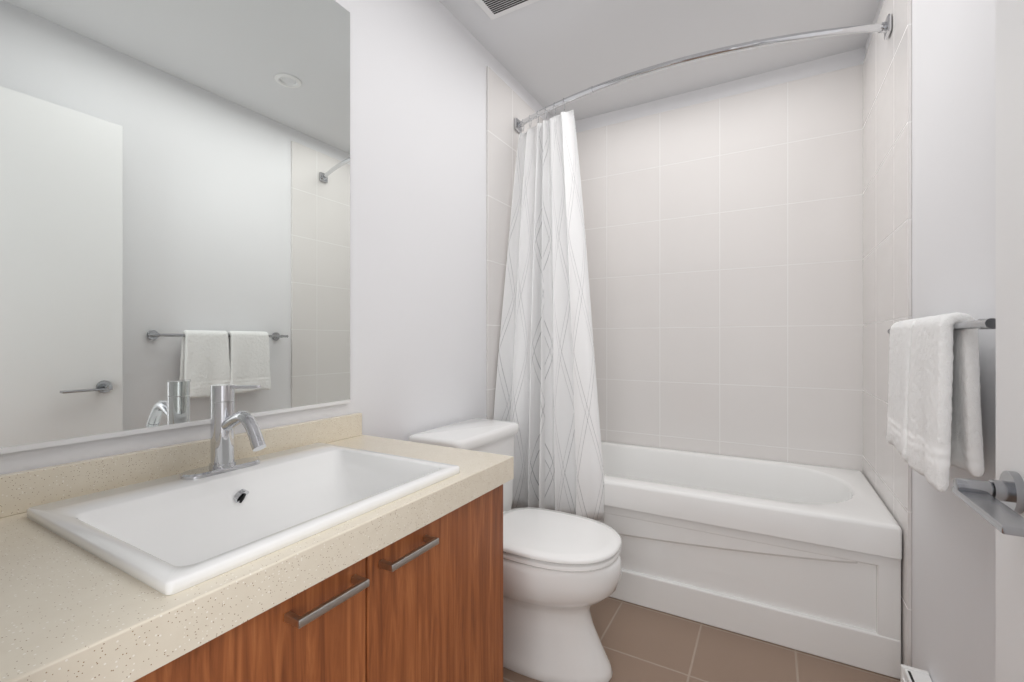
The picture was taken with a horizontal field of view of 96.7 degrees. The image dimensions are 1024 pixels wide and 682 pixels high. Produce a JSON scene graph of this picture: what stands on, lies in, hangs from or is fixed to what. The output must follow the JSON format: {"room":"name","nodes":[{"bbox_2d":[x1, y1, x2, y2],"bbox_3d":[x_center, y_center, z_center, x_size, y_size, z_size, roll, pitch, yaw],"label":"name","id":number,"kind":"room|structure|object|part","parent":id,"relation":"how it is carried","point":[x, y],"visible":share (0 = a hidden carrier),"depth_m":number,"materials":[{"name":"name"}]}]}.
{"room":"bathroom","nodes":[
{"label":"bathroom","id":0,"kind":"room"},
{"bbox_2d":[0,0,551,474],"bbox_3d":[-0.667,-0.134,1.269,0.120,2.440,3.946,0,0,30],"label":"wall","id":1,"kind":"structure","parent":0,"point":[418,216],"depth_m":1.67,"materials":[{"name":"white paint"}]},
{"bbox_2d":[0,0,350,453],"bbox_3d":[-0.728,-0.415,1.026,0.008,1.214,0.900,0,0,30],"label":"mirror","id":2,"kind":"object","parent":1,"relation":"attached to","point":[174,210],"visible":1,"depth_m":0.99,"materials":[{"name":"clear glass"}]},
{"bbox_2d":[0,412,361,557],"bbox_3d":[-0.715,0.263,1.036,0.018,0.070,0.943,0,0,30],"label":"backsplash","id":3,"kind":"structure","parent":1,"relation":"attached to","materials":[{"name":"stone"}]},
{"bbox_2d":[486,66,542,419],"bbox_3d":[0.092,-0.094,2.473,0.010,2.360,0.838,0,0,30],"label":"tile","id":4,"kind":"structure","parent":1,"relation":"attached to","point":[506,105],"depth_m":2.18,"materials":[{"name":"white tile"}]},
{"bbox_2d":[439,0,879,120],"bbox_3d":[0.047,-1.404,0.862,1.764,0.100,3.946,0,0,30],"label":"ceiling","id":5,"kind":"structure","parent":0,"point":[545,53],"depth_m":2.05,"materials":[{"name":"white paint"}]},
{"bbox_2d":[475,0,538,19],"bbox_3d":[-0.033,-1.347,1.716,0.280,0.013,0.280,0,0,30],"label":"ceiling vent","id":6,"kind":"object","parent":5,"relation":"in","point":[493,9],"visible":1,"depth_m":1.82,"materials":[{"name":"white paint"}]},
{"bbox_2d":[503,597,899,681],"bbox_3d":[0.047,1.116,0.862,1.764,0.060,3.946,0,0,30],"label":"floor","id":7,"kind":"structure","parent":0,"point":[641,643],"depth_m":1.57,"materials":[{"name":"tile"}]},
{"bbox_2d":[0,384,513,681],"bbox_3d":[-0.470,0.591,0.901,0.578,0.990,0.951,0,0,30],"label":"bathroom vanity","id":8,"kind":"object","parent":7,"relation":"on","point":[342,548],"visible":1,"depth_m":0.80,"materials":[{"name":"brown wood"}]},
{"bbox_2d":[180,384,266,479],"bbox_3d":[-0.586,0.189,0.969,0.184,0.186,0.160,0,0,30],"label":"faucet","id":9,"kind":"object","parent":8,"relation":"on","point":[223,465],"depth_m":0.98,"materials":[{"name":"silver metal"}]},
{"bbox_2d":[26,442,459,626],"bbox_3d":[-0.469,0.345,0.899,0.486,0.126,0.576,0,0,30],"label":"sink","id":10,"kind":"object","parent":8,"relation":"in","point":[167,539],"depth_m":0.85,"materials":[{"name":"white ceramic"}]},
{"bbox_3d":[-0.309,0.392,0.642,0.026,0.012,0.010,0,0,30],"label":"handle leg","id":11,"kind":"part","parent":8,"relation":"part of","materials":[{"name":"silver metal"}]},
{"bbox_3d":[-0.251,0.392,0.744,0.026,0.012,0.010,0,0,30],"label":"handle leg","id":12,"kind":"part","parent":8,"relation":"part of","materials":[{"name":"silver metal"}]},
{"bbox_3d":[-0.221,0.392,0.796,0.026,0.012,0.010,0,0,30],"label":"handle leg","id":13,"kind":"part","parent":8,"relation":"part of","materials":[{"name":"silver metal"}]},
{"bbox_3d":[-0.163,0.392,0.899,0.026,0.012,0.010,0,0,30],"label":"handle leg","id":14,"kind":"part","parent":8,"relation":"part of","materials":[{"name":"silver metal"}]},
{"bbox_2d":[409,418,621,681],"bbox_3d":[0.035,0.709,1.619,0.707,0.754,0.432,0,0,30],"label":"toilet","id":15,"kind":"object","parent":7,"relation":"on","point":[561,573],"visible":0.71,"depth_m":1.46,"materials":[{"name":"white ceramic"}]},
{"bbox_3d":[-0.169,0.353,1.736,0.236,0.042,0.432,0,0,30],"label":"tank lid","id":16,"kind":"part","parent":15,"relation":"part of","materials":[{"name":"white ceramic"}]},
{"bbox_3d":[0.118,0.891,1.572,0.516,0.390,0.374,0,0,30],"label":"bowl","id":17,"kind":"part","parent":15,"relation":"part of","materials":[{"name":"white ceramic"}]},
{"bbox_3d":[0.134,0.684,1.563,0.466,0.016,0.370,0,0,30],"label":"seat","id":18,"kind":"part","parent":15,"relation":"part of","materials":[{"name":"white ceramic"}]},
{"bbox_2d":[511,441,901,678],"bbox_3d":[0.772,0.839,2.136,1.498,0.495,0.745,0,0,30],"label":"bathtub","id":19,"kind":"object","parent":7,"relation":"on","point":[806,558],"visible":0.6,"depth_m":1.70,"materials":[{"name":"white ceramic"}]},
{"bbox_2d":[900,664,931,681],"bbox_3d":[0.940,0.995,0.956,0.060,0.183,0.701,0,0,30],"label":"heater","id":20,"kind":"object","parent":7,"relation":"on","point":[909,674],"visible":1,"depth_m":1.24,"materials":[{"name":"white metal"}]},
{"bbox_2d":[575,47,864,132],"bbox_3d":[0.993,-0.134,2.525,1.524,2.440,0.120,0,0,30],"label":"wall","id":21,"kind":"structure","parent":0,"point":[855,57],"depth_m":2.37,"materials":[{"name":"white paint"}]},
{"bbox_2d":[576,64,862,472],"bbox_3d":[0.960,-0.094,2.468,1.524,2.360,0.012,0,0,30],"label":"tile","id":22,"kind":"structure","parent":21,"relation":"attached to","point":[724,241],"depth_m":2.35,"materials":[{"name":"white tile"}]},
{"bbox_2d":[865,0,995,681],"bbox_3d":[0.762,-0.134,0.456,0.120,2.440,3.946,0,0,30],"label":"wall","id":23,"kind":"structure","parent":0,"point":[953,271],"depth_m":1.07,"materials":[{"name":"white paint"}]},
{"bbox_2d":[863,0,911,666],"bbox_3d":[1.420,-0.094,1.744,0.010,2.360,0.792,0,0,30],"label":"tile","id":24,"kind":"structure","parent":23,"relation":"attached to","point":[887,191],"depth_m":1.65,"materials":[{"name":"white tile"}]},
{"bbox_2d":[493,13,891,520],"bbox_3d":[0.610,-0.191,1.851,1.502,1.894,0.342,0,0,30],"label":"rail","id":25,"kind":"object","parent":24,"relation":"attached to","point":[546,397],"visible":0.96,"depth_m":2.04,"materials":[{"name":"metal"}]},
{"bbox_2d":[516,120,523,128],"bbox_3d":[0.041,-1.108,2.332,0.029,0.033,0.036,0,0,30],"label":"socket","id":26,"kind":"object","parent":25,"relation":"attached to","point":[519,124],"depth_m":2.32,"materials":[{"name":"silver metal"}]},
{"bbox_2d":[493,109,603,520],"bbox_3d":[0.183,-0.154,2.078,0.519,1.820,0.314,0,0,30],"label":"curtain","id":27,"kind":"object","parent":25,"relation":"hanging from","point":[546,384],"depth_m":2.05,"materials":[{"name":"fabric"}]},
{"bbox_3d":[0.640,-1.108,1.905,1.494,0.025,0.180,0,0,30],"label":"rod","id":28,"kind":"part","parent":25,"relation":"part of","materials":[{"name":"silver metal"}]},
{"bbox_2d":[877,21,889,33],"bbox_3d":[1.313,-1.108,1.609,0.029,0.033,0.036,0,0,30],"label":"socket","id":29,"kind":"object","parent":25,"relation":"attached to","point":[884,27],"depth_m":1.60,"materials":[{"name":"silver metal"}]},
{"bbox_2d":[886,312,995,491],"bbox_3d":[0.972,0.121,1.053,0.104,0.355,0.720,0,0,30],"label":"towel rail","id":30,"kind":"object","parent":23,"relation":"attached to","point":[934,425],"visible":1,"depth_m":0.91,"materials":[{"name":"fabric"}]},
{"bbox_3d":[0.826,-0.029,0.767,0.056,0.018,0.018,0,0,30],"label":"post","id":31,"kind":"part","parent":30,"relation":"part of","materials":[{"name":"grey metal"}]},
{"bbox_3d":[0.313,-0.134,-0.166,0.046,2.440,0.120,0,0,30],"label":"wall","id":32,"kind":"structure","parent":0,"visible":0},
{"bbox_2d":[996,0,1023,681],"bbox_3d":[0.518,0.049,0.296,0.040,2.050,0.822,0,0,30],"label":"door","id":33,"kind":"structure","parent":32,"relation":"in","point":[1009,315],"depth_m":0.62,"materials":[{"name":"white paint"}]},
{"bbox_2d":[999,471,1023,513],"bbox_3d":[0.666,0.201,0.606,0.009,0.054,0.054,0,0,30],"label":"rosette","id":34,"kind":"object","parent":33,"relation":"attached to","point":[1016,483],"visible":0.71,"depth_m":0.59,"materials":[{"name":"grey metal"}]},
{"bbox_2d":[989,479,1011,501],"bbox_3d":[0.656,0.201,0.612,0.015,0.027,0.027,0,0,30],"label":"door lever","id":35,"kind":"object","parent":34,"relation":"attached to","point":[1003,490],"visible":0.88,"depth_m":0.60,"materials":[{"name":"silver metal"}]},
{"bbox_2d":[953,478,994,495],"bbox_3d":[0.633,0.201,0.625,0.037,0.021,0.021,0,0,30],"label":"door handle","id":36,"kind":"object","parent":35,"relation":"attached to","point":[971,485],"depth_m":0.62,"materials":[{"name":"grey metal"}]},
{"bbox_2d":[952,486,1023,536],"bbox_3d":[0.596,0.209,0.565,0.034,0.009,0.162,0,0,30],"label":"blade","id":37,"kind":"object","parent":36,"relation":"attached to","point":[1001,517],"visible":0.81,"depth_m":0.55,"materials":[{"name":"grey metal"}]}
]}

